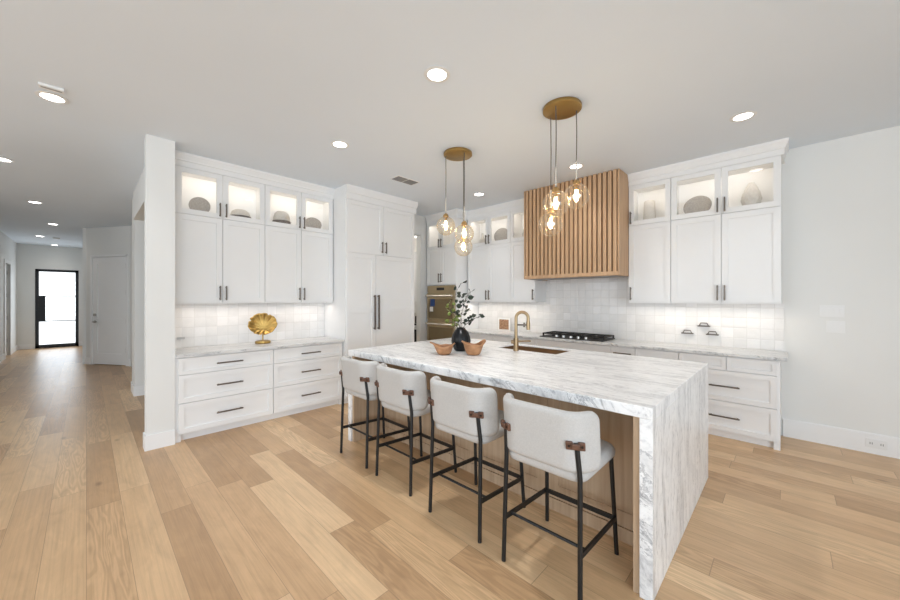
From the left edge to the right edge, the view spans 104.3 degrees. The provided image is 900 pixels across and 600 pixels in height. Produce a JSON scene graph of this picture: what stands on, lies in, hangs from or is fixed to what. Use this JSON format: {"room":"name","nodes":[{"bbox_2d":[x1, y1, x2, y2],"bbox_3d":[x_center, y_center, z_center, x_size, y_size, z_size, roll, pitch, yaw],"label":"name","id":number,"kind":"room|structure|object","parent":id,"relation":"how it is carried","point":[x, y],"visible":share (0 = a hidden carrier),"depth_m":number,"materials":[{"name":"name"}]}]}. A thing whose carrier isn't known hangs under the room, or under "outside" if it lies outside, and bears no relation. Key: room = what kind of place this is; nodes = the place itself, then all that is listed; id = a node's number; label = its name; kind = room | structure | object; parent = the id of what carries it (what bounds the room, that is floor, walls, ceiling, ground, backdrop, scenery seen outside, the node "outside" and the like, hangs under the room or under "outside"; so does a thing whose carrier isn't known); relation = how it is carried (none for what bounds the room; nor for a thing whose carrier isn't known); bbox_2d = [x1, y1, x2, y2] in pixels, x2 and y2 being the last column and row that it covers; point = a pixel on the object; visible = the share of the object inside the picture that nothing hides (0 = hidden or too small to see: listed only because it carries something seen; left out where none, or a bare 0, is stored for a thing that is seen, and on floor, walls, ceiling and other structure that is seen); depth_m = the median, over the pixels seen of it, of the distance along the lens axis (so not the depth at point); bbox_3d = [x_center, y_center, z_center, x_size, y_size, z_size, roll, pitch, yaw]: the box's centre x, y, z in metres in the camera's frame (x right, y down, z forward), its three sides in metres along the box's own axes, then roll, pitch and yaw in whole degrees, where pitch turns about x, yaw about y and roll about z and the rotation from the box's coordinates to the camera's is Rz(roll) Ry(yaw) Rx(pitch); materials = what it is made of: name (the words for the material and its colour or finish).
{"room":"kitchen","nodes":[
{"label":"kitchen","id":0,"kind":"room"},
{"bbox_2d":[0,231,16,355],"bbox_3d":[-10.217,-0.065,7.771,7.500,3.130,0.130,0,0,44],"label":"wall","id":1,"kind":"structure","parent":0,"point":[8,247],"depth_m":9.33,"materials":[{"name":"paint"}]},
{"bbox_2d":[6,265,6,354],"bbox_3d":[-11.501,0.290,9.003,0.840,2.400,0.065,0,0,44],"label":"door","id":2,"kind":"structure","parent":1,"relation":"in","point":[6,265],"depth_m":9.28,"materials":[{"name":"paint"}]},
{"bbox_2d":[4,259,10,358],"bbox_3d":[-11.447,0.250,9.052,1.050,2.500,0.030,0,0,44],"label":"trim","id":3,"kind":"structure","parent":1,"relation":"attached to","point":[5,260],"depth_m":8.75,"materials":[{"name":"paint"}]},
{"bbox_2d":[0,345,17,362],"bbox_3d":[-10.112,1.425,7.771,7.350,0.150,0.015,0,0,44],"label":"baseboard","id":4,"kind":"structure","parent":1,"relation":"attached to","point":[15,348],"depth_m":9.48,"materials":[{"name":"paint"}]},
{"bbox_2d":[17,244,82,344],"bbox_3d":[-12.352,-0.065,10.852,0.150,3.130,1.610,0,0,44],"label":"wall","id":5,"kind":"structure","parent":0,"point":[30,258],"depth_m":10.53,"materials":[{"name":"paint"}]},
{"bbox_2d":[18,341,82,349],"bbox_3d":[-12.289,1.425,10.799,0.015,0.150,1.360,0,0,44],"label":"baseboard","id":6,"kind":"structure","parent":5,"relation":"attached to","point":[23,346],"depth_m":10.46,"materials":[{"name":"paint"}]},
{"bbox_2d":[35,269,78,348],"bbox_3d":[-12.247,0.295,10.925,0.120,2.410,0.900,0,0,44],"label":"door","id":7,"kind":"structure","parent":5,"relation":"in","point":[40,301],"depth_m":10.75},
{"bbox_2d":[83,228,85,363],"bbox_3d":[-10.131,-0.065,9.749,4.880,3.130,0.120,0,0,44],"label":"wall","id":8,"kind":"structure","parent":0,"point":[84,229],"depth_m":8.04,"materials":[{"name":"paint"}]},
{"bbox_2d":[86,226,130,364],"bbox_3d":[-7.764,-0.065,7.993,1.362,3.130,0.120,0,0,11],"label":"wall","id":9,"kind":"structure","parent":0,"point":[101,240],"depth_m":7.94,"materials":[{"name":"paint"}]},
{"bbox_2d":[85,358,130,365],"bbox_3d":[-7.778,1.425,7.928,1.362,0.150,0.014,0,0,11],"label":"baseboard","id":10,"kind":"structure","parent":9,"relation":"attached to","point":[87,360],"depth_m":8.02,"materials":[{"name":"paint"}]},
{"bbox_2d":[92,257,125,364],"bbox_3d":[-7.712,0.265,7.917,0.975,2.430,0.108,0,0,11],"label":"door","id":11,"kind":"structure","parent":9,"relation":"in","point":[109,273],"depth_m":7.95,"materials":[{"name":"paint"}]},
{"bbox_2d":[90,254,127,365],"bbox_3d":[-7.712,0.250,7.941,1.085,2.500,0.062,0,0,11],"label":"trim","id":12,"kind":"structure","parent":9,"relation":"attached to","point":[116,255],"depth_m":8.01,"materials":[{"name":"paint"}]},
{"bbox_2d":[131,225,131,366],"bbox_3d":[-6.095,-0.065,6.899,2.850,3.130,0.110,0,0,44],"label":"wall","id":13,"kind":"structure","parent":0,"point":[131,225],"depth_m":7.70,"materials":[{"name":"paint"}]},
{"bbox_2d":[132,199,144,385],"bbox_3d":[-4.877,-0.065,5.748,0.500,3.130,0.480,0,0,44],"label":"wall","id":14,"kind":"structure","parent":0,"point":[138,227],"depth_m":5.45,"materials":[{"name":"paint"}]},
{"bbox_2d":[131,381,144,395],"bbox_3d":[-4.877,1.425,5.737,0.515,0.150,0.495,0,0,44],"label":"baseboard","id":15,"kind":"structure","parent":14,"relation":"attached to","point":[136,390],"depth_m":5.44,"materials":[{"name":"paint"}]},
{"bbox_2d":[145,134,174,435],"bbox_3d":[-3.182,-0.065,3.789,0.720,3.130,0.227,0,0,44],"label":"wall column","id":16,"kind":"structure","parent":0,"point":[159,152],"depth_m":3.53,"materials":[{"name":"paint"}]},
{"bbox_2d":[133,167,144,220],"bbox_3d":[-4.119,-1.425,4.755,1.970,0.410,0.140,0,0,44],"label":"lintel","id":17,"kind":"object","parent":16,"relation":"attached to","point":[139,192],"visible":0.29,"depth_m":4.83,"materials":[{"name":"paint"}]},
{"bbox_2d":[143,430,174,450],"bbox_3d":[-2.973,1.425,3.579,0.153,0.150,0.240,0,0,44],"label":"baseboard","id":18,"kind":"structure","parent":16,"relation":"attached to","point":[163,439],"depth_m":3.52,"materials":[{"name":"paint"}]},
{"bbox_2d":[414,214,419,235],"bbox_3d":[-0.853,-1.440,6.642,0.120,0.380,0.670,0,0,44],"label":"lintel","id":19,"kind":"object","parent":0,"point":[416,217],"visible":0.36,"depth_m":6.79,"materials":[{"name":"paint"}]},
{"bbox_2d":[0,0,899,247],"bbox_3d":[-4.185,-1.690,4.304,21.200,0.120,10.800,0,0,44],"label":"ceiling","id":20,"kind":"structure","parent":0,"point":[268,86],"depth_m":2.66,"materials":[{"name":"paint"}]},
{"bbox_2d":[0,157,14,162],"bbox_3d":[-5.216,-1.625,4.075,0.190,0.008,0.190,0,0,44],"label":"recessed light","id":21,"kind":"object","parent":20,"relation":"in","point":[3,159],"visible":1,"depth_m":4.11,"materials":[{"name":"white"}]},
{"bbox_2d":[27,201,43,203],"bbox_3d":[-6.974,-1.625,5.881,0.190,0.008,0.190,0,0,44],"label":"recessed light","id":22,"kind":"object","parent":20,"relation":"in","point":[37,202],"visible":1,"depth_m":5.89,"materials":[{"name":"white"}]},
{"bbox_2d":[38,82,63,93],"bbox_3d":[-3.061,-1.619,2.689,0.060,0.020,0.130,0,0,44],"label":"ceiling vent","id":23,"kind":"object","parent":20,"relation":"in","point":[40,84],"visible":1,"depth_m":2.68,"materials":[{"name":"white metal"}]},
{"bbox_2d":[34,90,69,103],"bbox_3d":[-3.208,-1.625,2.824,0.190,0.008,0.190,0,0,44],"label":"recessed light","id":24,"kind":"object","parent":20,"relation":"in","point":[46,95],"visible":1,"depth_m":2.82,"materials":[{"name":"white"}]},
{"bbox_2d":[175,150,334,199],"bbox_3d":[-2.387,-1.555,4.510,0.056,0.150,1.913,0,0,44],"label":"trim","id":25,"kind":"structure","parent":20,"relation":"attached to","point":[183,159],"depth_m":4.37,"materials":[{"name":"paint"}]},
{"bbox_2d":[330,140,348,147],"bbox_3d":[-1.157,-1.625,3.681,0.190,0.008,0.190,0,0,44],"label":"recessed light","id":26,"kind":"object","parent":20,"relation":"in","point":[336,143],"visible":1,"depth_m":3.68,"materials":[{"name":"white"}]},
{"bbox_2d":[390,175,419,184],"bbox_3d":[-0.616,-1.622,4.797,0.180,0.014,0.380,0,0,44],"label":"ceiling vent","id":27,"kind":"object","parent":20,"relation":"in","point":[399,178],"visible":1,"depth_m":4.77,"materials":[{"name":"white metal"}]},
{"bbox_2d":[392,176,407,181],"bbox_3d":[-0.678,-1.618,4.732,0.150,0.007,0.160,0,0,44],"label":"grille","id":28,"kind":"object","parent":27,"relation":"attached to","point":[397,178],"depth_m":4.71,"materials":[{"name":"grey metal"}]},
{"bbox_2d":[402,180,417,184],"bbox_3d":[-0.553,-1.618,4.862,0.150,0.007,0.160,0,0,44],"label":"grille","id":29,"kind":"object","parent":27,"relation":"attached to","point":[411,182],"depth_m":4.85,"materials":[{"name":"grey metal"}]},
{"bbox_2d":[424,66,449,82],"bbox_3d":[-0.094,-1.625,2.536,0.190,0.008,0.190,0,0,44],"label":"recessed light","id":30,"kind":"object","parent":20,"relation":"in","point":[436,74],"visible":1,"depth_m":2.53,"materials":[{"name":"white"}]},
{"bbox_2d":[443,147,472,249],"bbox_3d":[0.092,-1.060,3.880,0.433,1.139,0.383,0,0,-27],"label":"pendant light","id":31,"kind":"object","parent":20,"relation":"hanging from","point":[454,153],"visible":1,"depth_m":3.87,"materials":[{"name":"gold metal"}]},
{"bbox_2d":[473,192,484,195],"bbox_3d":[0.450,-1.625,5.433,0.190,0.008,0.190,0,0,44],"label":"recessed light","id":32,"kind":"object","parent":20,"relation":"in","point":[476,193],"visible":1,"depth_m":5.43,"materials":[{"name":"white"}]},
{"bbox_2d":[539,96,581,233],"bbox_3d":[0.928,-1.093,2.972,0.421,1.074,0.396,0,0,44],"label":"pendant light","id":33,"kind":"object","parent":20,"relation":"hanging from","point":[561,108],"visible":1,"depth_m":2.95,"materials":[{"name":"gold metal"}]},
{"bbox_2d":[568,163,583,168],"bbox_3d":[1.544,-1.625,4.290,0.190,0.008,0.190,0,0,44],"label":"recessed light","id":34,"kind":"object","parent":20,"relation":"in","point":[579,165],"visible":0.95,"depth_m":4.29,"materials":[{"name":"white"}]},
{"bbox_2d":[729,111,756,121],"bbox_3d":[2.610,-1.625,3.117,0.190,0.008,0.190,0,0,44],"label":"recessed light","id":35,"kind":"object","parent":20,"relation":"in","point":[742,116],"visible":1,"depth_m":3.12,"materials":[{"name":"white"}]},
{"bbox_2d":[0,346,899,599],"bbox_3d":[-4.185,1.560,4.304,21.200,0.120,10.800,0,0,44],"label":"floor","id":36,"kind":"structure","parent":0,"point":[273,509],"depth_m":2.37,"materials":[{"name":"brown wood"}]},
{"bbox_2d":[175,349,272,442],"bbox_3d":[-2.712,1.058,4.163,0.635,0.885,0.960,0,0,44],"label":"base cabinet","id":37,"kind":"object","parent":36,"relation":"on","point":[219,392],"visible":0.99,"depth_m":3.93,"materials":[{"name":"paint"}]},
{"bbox_2d":[175,336,343,357],"bbox_3d":[-2.388,0.596,4.508,0.623,0.035,1.908,0,0,44],"label":"countertop","id":38,"kind":"structure","parent":37,"relation":"on","point":[251,346],"depth_m":4.26,"materials":[{"name":"stone"}]},
{"bbox_2d":[248,313,277,343],"bbox_3d":[-2.448,0.379,4.560,0.193,0.396,0.316,0,0,44],"label":"leaf sculpture","id":39,"kind":"object","parent":38,"relation":"on","point":[262,324],"visible":1,"depth_m":4.56,"materials":[{"name":"gold metal"}]},
{"bbox_2d":[271,342,341,418],"bbox_3d":[-2.051,1.058,4.850,0.635,0.885,0.943,0,0,44],"label":"base cabinet","id":40,"kind":"object","parent":36,"relation":"on","point":[305,378],"visible":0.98,"depth_m":4.62,"materials":[{"name":"paint"}]},
{"bbox_2d":[324,185,413,403],"bbox_3d":[-1.250,-0.065,5.631,0.708,3.129,1.278,0,0,44],"label":"pantry cabinet","id":41,"kind":"object","parent":36,"relation":"on","point":[372,305],"visible":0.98,"depth_m":5.26,"materials":[{"name":"paint"}]},
{"bbox_2d":[345,184,417,214],"bbox_3d":[-1.208,-1.530,5.621,0.584,0.200,1.322,0,0,44],"label":"trim","id":42,"kind":"structure","parent":41,"relation":"attached to","point":[352,192],"depth_m":5.35,"materials":[{"name":"paint"}]},
{"bbox_2d":[339,355,409,468],"bbox_3d":[-0.733,1.027,3.428,0.555,0.944,0.555,0,0,44],"label":"counter stool","id":43,"kind":"object","parent":36,"relation":"on","point":[358,377],"visible":0.77,"depth_m":3.20,"materials":[{"name":"beige fabric"}]},
{"bbox_2d":[374,363,456,496],"bbox_3d":[-0.295,1.027,2.993,0.555,0.944,0.555,0,0,44],"label":"counter stool","id":44,"kind":"object","parent":36,"relation":"on","point":[407,393],"visible":0.94,"depth_m":2.76,"materials":[{"name":"beige fabric"}]},
{"bbox_2d":[427,218,477,329],"bbox_3d":[0.031,-0.064,6.851,0.793,3.128,0.680,0,0,44],"label":"oven tower","id":45,"kind":"object","parent":36,"relation":"on","point":[447,263],"visible":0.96,"depth_m":6.59,"materials":[{"name":"paint"}]},
{"bbox_2d":[425,285,455,340],"bbox_3d":[-0.024,0.362,6.795,0.729,1.235,0.601,0,0,44],"label":"wall oven","id":46,"kind":"object","parent":45,"relation":"in","point":[438,297],"visible":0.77,"depth_m":6.62,"materials":[{"name":"brown metal"}]},
{"bbox_2d":[425,209,466,223],"bbox_3d":[-0.062,-1.555,6.714,0.849,0.150,0.341,0,0,44],"label":"trim","id":47,"kind":"structure","parent":45,"relation":"attached to","point":[454,213],"depth_m":6.52,"materials":[{"name":"paint"}]},
{"bbox_2d":[428,376,525,542],"bbox_3d":[0.188,1.027,2.483,0.555,0.944,0.555,0,0,44],"label":"counter stool","id":48,"kind":"object","parent":36,"relation":"on","point":[468,413],"visible":0.95,"depth_m":2.26,"materials":[{"name":"beige fabric"}]},
{"bbox_2d":[469,333,535,344],"bbox_3d":[0.926,1.054,6.071,1.563,0.892,0.564,0,0,44],"label":"base cabinet","id":49,"kind":"object","parent":36,"relation":"on","point":[472,336],"visible":0.17,"depth_m":5.81,"materials":[{"name":"paint"}]},
{"bbox_2d":[467,329,787,361],"bbox_3d":[1.910,0.590,5.100,4.330,0.032,0.598,0,0,44],"label":"countertop","id":50,"kind":"structure","parent":49,"relation":"on","point":[687,348],"depth_m":4.23,"materials":[{"name":"stone"}]},
{"bbox_2d":[498,318,509,330],"bbox_3d":[0.994,0.457,6.311,0.260,0.230,0.084,0,0,44],"label":"picture frame","id":51,"kind":"object","parent":50,"relation":"on","point":[503,323],"visible":1,"depth_m":6.28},
{"bbox_2d":[540,331,614,341],"bbox_3d":[1.863,0.544,5.174,0.950,0.058,0.460,0,0,44],"label":"cooktop","id":52,"kind":"object","parent":50,"relation":"in","point":[553,334],"visible":1,"depth_m":5.09,"materials":[{"name":"black metal"}]},
{"bbox_2d":[348,338,707,599],"bbox_3d":[0.542,1.018,3.329,2.885,0.961,1.690,0,0,44],"label":"kitchen island","id":53,"kind":"object","parent":36,"relation":"on","point":[653,412],"visible":0.79,"depth_m":2.37,"materials":[{"name":"stone"}]},
{"bbox_2d":[430,342,454,354],"bbox_3d":[-0.068,0.476,3.408,0.235,0.119,0.194,0,0,44],"label":"wooden bowl","id":54,"kind":"object","parent":53,"relation":"on","point":[444,349],"visible":1,"depth_m":3.34,"materials":[{"name":"brown wood"}]},
{"bbox_2d":[451,327,470,350],"bbox_3d":[0.114,0.417,3.637,0.202,0.240,0.199,0,0,44],"label":"vase","id":55,"kind":"object","parent":53,"relation":"on","point":[460,334],"visible":0.88,"depth_m":3.57,"materials":[{"name":"black ceramic"}]},
{"bbox_2d":[445,318,458,327],"bbox_3d":[0.028,0.265,3.619,0.172,0.140,0.160,0,0,-29],"label":"leafy branch","id":56,"kind":"object","parent":55,"relation":"in","point":[456,319],"visible":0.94,"depth_m":3.60,"materials":[{"name":"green plant"}]},
{"bbox_2d":[446,300,460,327],"bbox_3d":[0.040,0.172,3.652,0.170,0.325,0.140,0,0,7],"label":"leafy branch","id":57,"kind":"object","parent":55,"relation":"in","point":[453,303],"visible":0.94,"depth_m":3.63,"materials":[{"name":"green plant"}]},
{"bbox_2d":[451,280,466,325],"bbox_3d":[0.089,0.068,3.658,0.163,0.531,0.110,0,0,-14],"label":"leafy branch","id":58,"kind":"object","parent":55,"relation":"in","point":[455,287],"visible":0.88,"depth_m":3.66,"materials":[{"name":"green plant"}]},
{"bbox_2d":[457,312,468,327],"bbox_3d":[0.119,0.221,3.607,0.128,0.226,0.132,0,0,-13],"label":"leafy branch","id":59,"kind":"object","parent":55,"relation":"in","point":[465,313],"visible":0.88,"depth_m":3.60,"materials":[{"name":"green plant"}]},
{"bbox_2d":[453,289,474,324],"bbox_3d":[0.168,0.112,3.685,0.176,0.442,0.222,0,0,44],"label":"leafy branch","id":60,"kind":"object","parent":55,"relation":"in","point":[470,297],"visible":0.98,"depth_m":3.66,"materials":[{"name":"green plant"}]},
{"bbox_2d":[463,314,484,327],"bbox_3d":[0.243,0.241,3.619,0.246,0.187,0.164,0,0,-15],"label":"leafy branch","id":61,"kind":"object","parent":55,"relation":"in","point":[472,315],"visible":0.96,"depth_m":3.62,"materials":[{"name":"green plant"}]},
{"bbox_2d":[461,339,485,354],"bbox_3d":[0.225,0.463,3.374,0.212,0.146,0.206,0,0,44],"label":"wooden bowl","id":62,"kind":"object","parent":53,"relation":"on","point":[470,348],"visible":1,"depth_m":3.31,"materials":[{"name":"brown wood"}]},
{"bbox_2d":[511,311,530,350],"bbox_3d":[0.734,0.328,3.627,0.200,0.417,0.059,0,0,17],"label":"faucet","id":63,"kind":"object","parent":53,"relation":"on","point":[515,341],"visible":1,"depth_m":3.62,"materials":[{"name":"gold metal"}]},
{"bbox_2d":[502,346,567,353],"bbox_3d":[0.900,0.683,3.776,0.699,0.270,0.349,0,0,44],"label":"sink","id":64,"kind":"object","parent":53,"relation":"in","point":[537,349],"depth_m":3.89,"materials":[{"name":"gold metal"}]},
{"bbox_2d":[501,393,618,599],"bbox_3d":[0.635,1.027,2.022,0.555,0.944,0.555,0,0,44],"label":"counter stool","id":65,"kind":"object","parent":36,"relation":"on","point":[568,445],"visible":1,"depth_m":1.81,"materials":[{"name":"beige fabric"}]},
{"bbox_2d":[535,339,610,352],"bbox_3d":[1.875,1.054,5.128,1.108,0.892,0.605,0,0,44],"label":"base cabinet","id":66,"kind":"object","parent":36,"relation":"on","point":[558,344],"visible":0.07,"depth_m":4.90,"materials":[{"name":"paint"}]},
{"bbox_2d":[611,346,635,355],"bbox_3d":[2.380,1.054,4.643,0.288,0.892,0.605,0,0,44],"label":"base cabinet","id":67,"kind":"object","parent":36,"relation":"on","point":[614,349],"visible":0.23,"depth_m":4.45,"materials":[{"name":"paint"}]},
{"bbox_2d":[635,348,678,359],"bbox_3d":[2.664,1.054,4.398,0.458,0.892,0.564,0,0,44],"label":"base cabinet","id":68,"kind":"object","parent":36,"relation":"on","point":[673,355],"visible":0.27,"depth_m":4.19,"materials":[{"name":"paint"}]},
{"bbox_2d":[679,352,780,450],"bbox_3d":[3.123,1.054,3.927,0.853,0.892,0.605,0,0,44],"label":"base cabinet","id":69,"kind":"object","parent":36,"relation":"on","point":[744,394],"visible":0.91,"depth_m":3.65,"materials":[{"name":"paint"}]},
{"bbox_2d":[414,126,899,437],"bbox_3d":[2.718,-0.065,4.844,12.000,3.130,0.150,0,0,44],"label":"wall","id":70,"kind":"structure","parent":0,"point":[841,196],"depth_m":3.53,"materials":[{"name":"paint"}]},
{"bbox_2d":[414,235,415,300],"bbox_3d":[-0.698,-0.788,7.751,0.443,1.683,0.395,0,0,44],"label":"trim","id":71,"kind":"structure","parent":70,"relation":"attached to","point":[414,235],"depth_m":7.62,"materials":[{"name":"paint"}]},
{"bbox_2d":[416,216,426,341],"bbox_3d":[-0.353,-0.065,7.161,0.120,3.130,0.770,0,0,44],"label":"door frame","id":72,"kind":"structure","parent":70,"relation":"attached to","point":[421,240],"depth_m":6.90,"materials":[{"name":"paint"}]},
{"bbox_2d":[468,211,510,301],"bbox_3d":[0.784,-0.788,6.324,0.938,1.683,0.395,0,0,44],"label":"upper cabinet","id":73,"kind":"object","parent":70,"relation":"attached to","point":[489,260],"visible":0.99,"depth_m":6.22,"materials":[{"name":"paint"}]},
{"bbox_2d":[479,233,484,242],"bbox_3d":[0.610,-1.107,6.532,0.124,0.230,0.124,0,0,44],"label":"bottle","id":74,"kind":"object","parent":73,"relation":"in","point":[482,239],"visible":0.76,"depth_m":6.49,"materials":[{"name":"beige ceramic"}]},
{"bbox_2d":[467,198,523,219],"bbox_3d":[0.826,-1.555,6.057,1.450,0.150,0.056,0,0,44],"label":"trim","id":75,"kind":"structure","parent":73,"relation":"attached to","point":[516,204],"depth_m":6.07,"materials":[{"name":"paint"}]},
{"bbox_2d":[494,228,506,240],"bbox_3d":[0.915,-1.132,6.228,0.300,0.276,0.056,0,0,37],"label":"plate","id":76,"kind":"object","parent":73,"relation":"in","point":[500,234],"visible":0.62,"depth_m":6.24,"materials":[{"name":"beige ceramic"}]},
{"bbox_2d":[510,208,545,301],"bbox_3d":[1.292,-0.788,5.835,0.468,1.683,0.395,0,0,44],"label":"upper cabinet","id":77,"kind":"object","parent":70,"relation":"attached to","point":[521,289],"visible":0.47,"depth_m":5.79,"materials":[{"name":"paint"}]},
{"bbox_2d":[524,168,628,280],"bbox_3d":[1.855,-0.961,5.082,1.369,1.334,0.700,0,0,44],"label":"range hood","id":78,"kind":"object","parent":70,"relation":"attached to","point":[588,237],"visible":0.91,"depth_m":4.70,"materials":[{"name":"brown wood"}]},
{"bbox_2d":[478,276,783,350],"bbox_3d":[2.105,0.128,5.324,4.306,0.895,0.011,0,0,44],"label":"backsplash","id":79,"kind":"structure","parent":70,"relation":"attached to","point":[591,305],"depth_m":4.91,"materials":[{"name":"tile"}]},
{"bbox_2d":[629,178,670,302],"bbox_3d":[2.629,-0.788,4.549,0.478,1.683,0.395,0,0,44],"label":"upper cabinet","id":80,"kind":"object","parent":70,"relation":"attached to","point":[649,239],"visible":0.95,"depth_m":4.47,"materials":[{"name":"paint"}]},
{"bbox_2d":[643,200,655,219],"bbox_3d":[2.620,-1.139,4.598,0.153,0.295,0.153,0,0,44],"label":"pot","id":81,"kind":"object","parent":80,"relation":"in","point":[649,212],"visible":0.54,"depth_m":4.54,"materials":[{"name":"white ceramic"}]},
{"bbox_2d":[681,330,693,333],"bbox_3d":[3.000,0.414,4.423,0.124,0.050,0.045,0,0,44],"label":"wall bracket","id":82,"kind":"object","parent":70,"relation":"attached to","point":[683,332],"visible":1,"depth_m":4.42,"materials":[{"name":"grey metal"}]},
{"bbox_2d":[697,323,709,326],"bbox_3d":[3.123,0.315,4.305,0.124,0.050,0.045,0,0,44],"label":"wall bracket","id":83,"kind":"object","parent":70,"relation":"attached to","point":[699,325],"visible":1,"depth_m":4.30,"materials":[{"name":"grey metal"}]},
{"bbox_2d":[671,155,781,303],"bbox_3d":[3.155,-0.788,4.043,0.978,1.683,0.395,0,0,44],"label":"upper cabinet","id":84,"kind":"object","parent":70,"relation":"attached to","point":[730,252],"visible":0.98,"depth_m":3.93,"materials":[{"name":"paint"}]},
{"bbox_2d":[683,196,711,213],"bbox_3d":[2.989,-1.122,4.232,0.054,0.256,0.290,0,0,-41],"label":"plate","id":85,"kind":"object","parent":84,"relation":"in","point":[697,203],"visible":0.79,"depth_m":4.23,"materials":[{"name":"beige ceramic"}]},
{"bbox_2d":[628,137,788,185],"bbox_3d":[3.005,-1.555,4.193,1.516,0.150,0.391,0,0,44],"label":"trim","id":86,"kind":"structure","parent":84,"relation":"attached to","point":[781,146],"depth_m":3.96,"materials":[{"name":"paint"}]},
{"bbox_2d":[741,182,761,204],"bbox_3d":[3.352,-1.142,3.894,0.177,0.300,0.184,0,0,-9],"label":"vase","id":87,"kind":"object","parent":84,"relation":"in","point":[751,194],"visible":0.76,"depth_m":3.84,"materials":[{"name":"white ceramic"}]},
{"bbox_2d":[820,305,844,316],"bbox_3d":[3.912,0.125,3.584,0.173,0.120,0.011,0,0,44],"label":"wall switch","id":88,"kind":"object","parent":70,"relation":"attached to","point":[825,310],"visible":1,"depth_m":3.58,"materials":[{"name":"white plastic"}]},
{"bbox_2d":[826,321,844,332],"bbox_3d":[3.929,0.285,3.567,0.132,0.120,0.011,0,0,44],"label":"wall switch","id":89,"kind":"object","parent":70,"relation":"attached to","point":[831,326],"visible":1,"depth_m":3.56,"materials":[{"name":"white plastic"}]},
{"bbox_2d":[783,418,899,458],"bbox_3d":[5.262,1.403,2.281,4.480,0.195,0.016,0,0,44],"label":"baseboard","id":90,"kind":"structure","parent":70,"relation":"attached to","point":[807,431],"depth_m":3.55,"materials":[{"name":"paint"}]},
{"bbox_2d":[866,438,887,449],"bbox_3d":[4.109,1.397,3.372,0.135,0.085,0.009,0,0,44],"label":"wall outlet","id":91,"kind":"object","parent":70,"relation":"attached to","point":[873,443],"visible":1,"depth_m":3.37,"materials":[{"name":"white plastic"}]},
{"bbox_3d":[-2.202,-0.065,5.240,0.120,3.130,3.223,0,0,44],"label":"wall","id":92,"kind":"structure","parent":0,"visible":0},
{"bbox_2d":[175,165,264,303],"bbox_3d":[-2.803,-0.788,4.277,0.345,1.683,0.922,0,0,44],"label":"upper cabinet","id":93,"kind":"object","parent":92,"relation":"attached to","point":[220,255],"visible":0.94,"depth_m":4.18,"materials":[{"name":"paint"}]},
{"bbox_2d":[189,197,209,211],"bbox_3d":[-2.954,-1.100,4.131,0.210,0.213,0.047,0,0,-36],"label":"plate","id":94,"kind":"object","parent":93,"relation":"in","point":[196,203],"visible":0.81,"depth_m":4.13,"materials":[{"name":"beige ceramic"}]},
{"bbox_2d":[230,209,250,217],"bbox_3d":[-2.668,-1.067,4.455,0.244,0.150,0.244,0,0,44],"label":"lidded bowl","id":95,"kind":"object","parent":93,"relation":"in","point":[236,212],"visible":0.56,"depth_m":4.37,"materials":[{"name":"grey ceramic"}]},
{"bbox_2d":[175,303,323,347],"bbox_3d":[-2.610,0.311,4.723,0.011,0.533,1.910,0,0,44],"label":"backsplash","id":96,"kind":"structure","parent":92,"relation":"attached to","point":[215,323],"depth_m":4.56,"materials":[{"name":"tile"}]},
{"bbox_2d":[264,185,332,302],"bbox_3d":[-2.157,-0.788,4.949,0.345,1.683,0.938,0,0,44],"label":"upper cabinet","id":97,"kind":"object","parent":92,"relation":"attached to","point":[298,257],"visible":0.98,"depth_m":4.87,"materials":[{"name":"paint"}]},
{"bbox_2d":[272,211,290,223],"bbox_3d":[-2.313,-1.099,4.807,0.230,0.215,0.230,0,0,44],"label":"lidded box","id":98,"kind":"object","parent":97,"relation":"in","point":[279,216],"visible":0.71,"depth_m":4.72,"materials":[{"name":"grey ceramic"}]},
{"bbox_2d":[306,217,321,228],"bbox_3d":[-2.012,-1.097,5.139,0.240,0.207,0.046,0,0,-30],"label":"plate","id":99,"kind":"object","parent":97,"relation":"in","point":[310,222],"visible":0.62,"depth_m":5.15,"materials":[{"name":"beige ceramic"}]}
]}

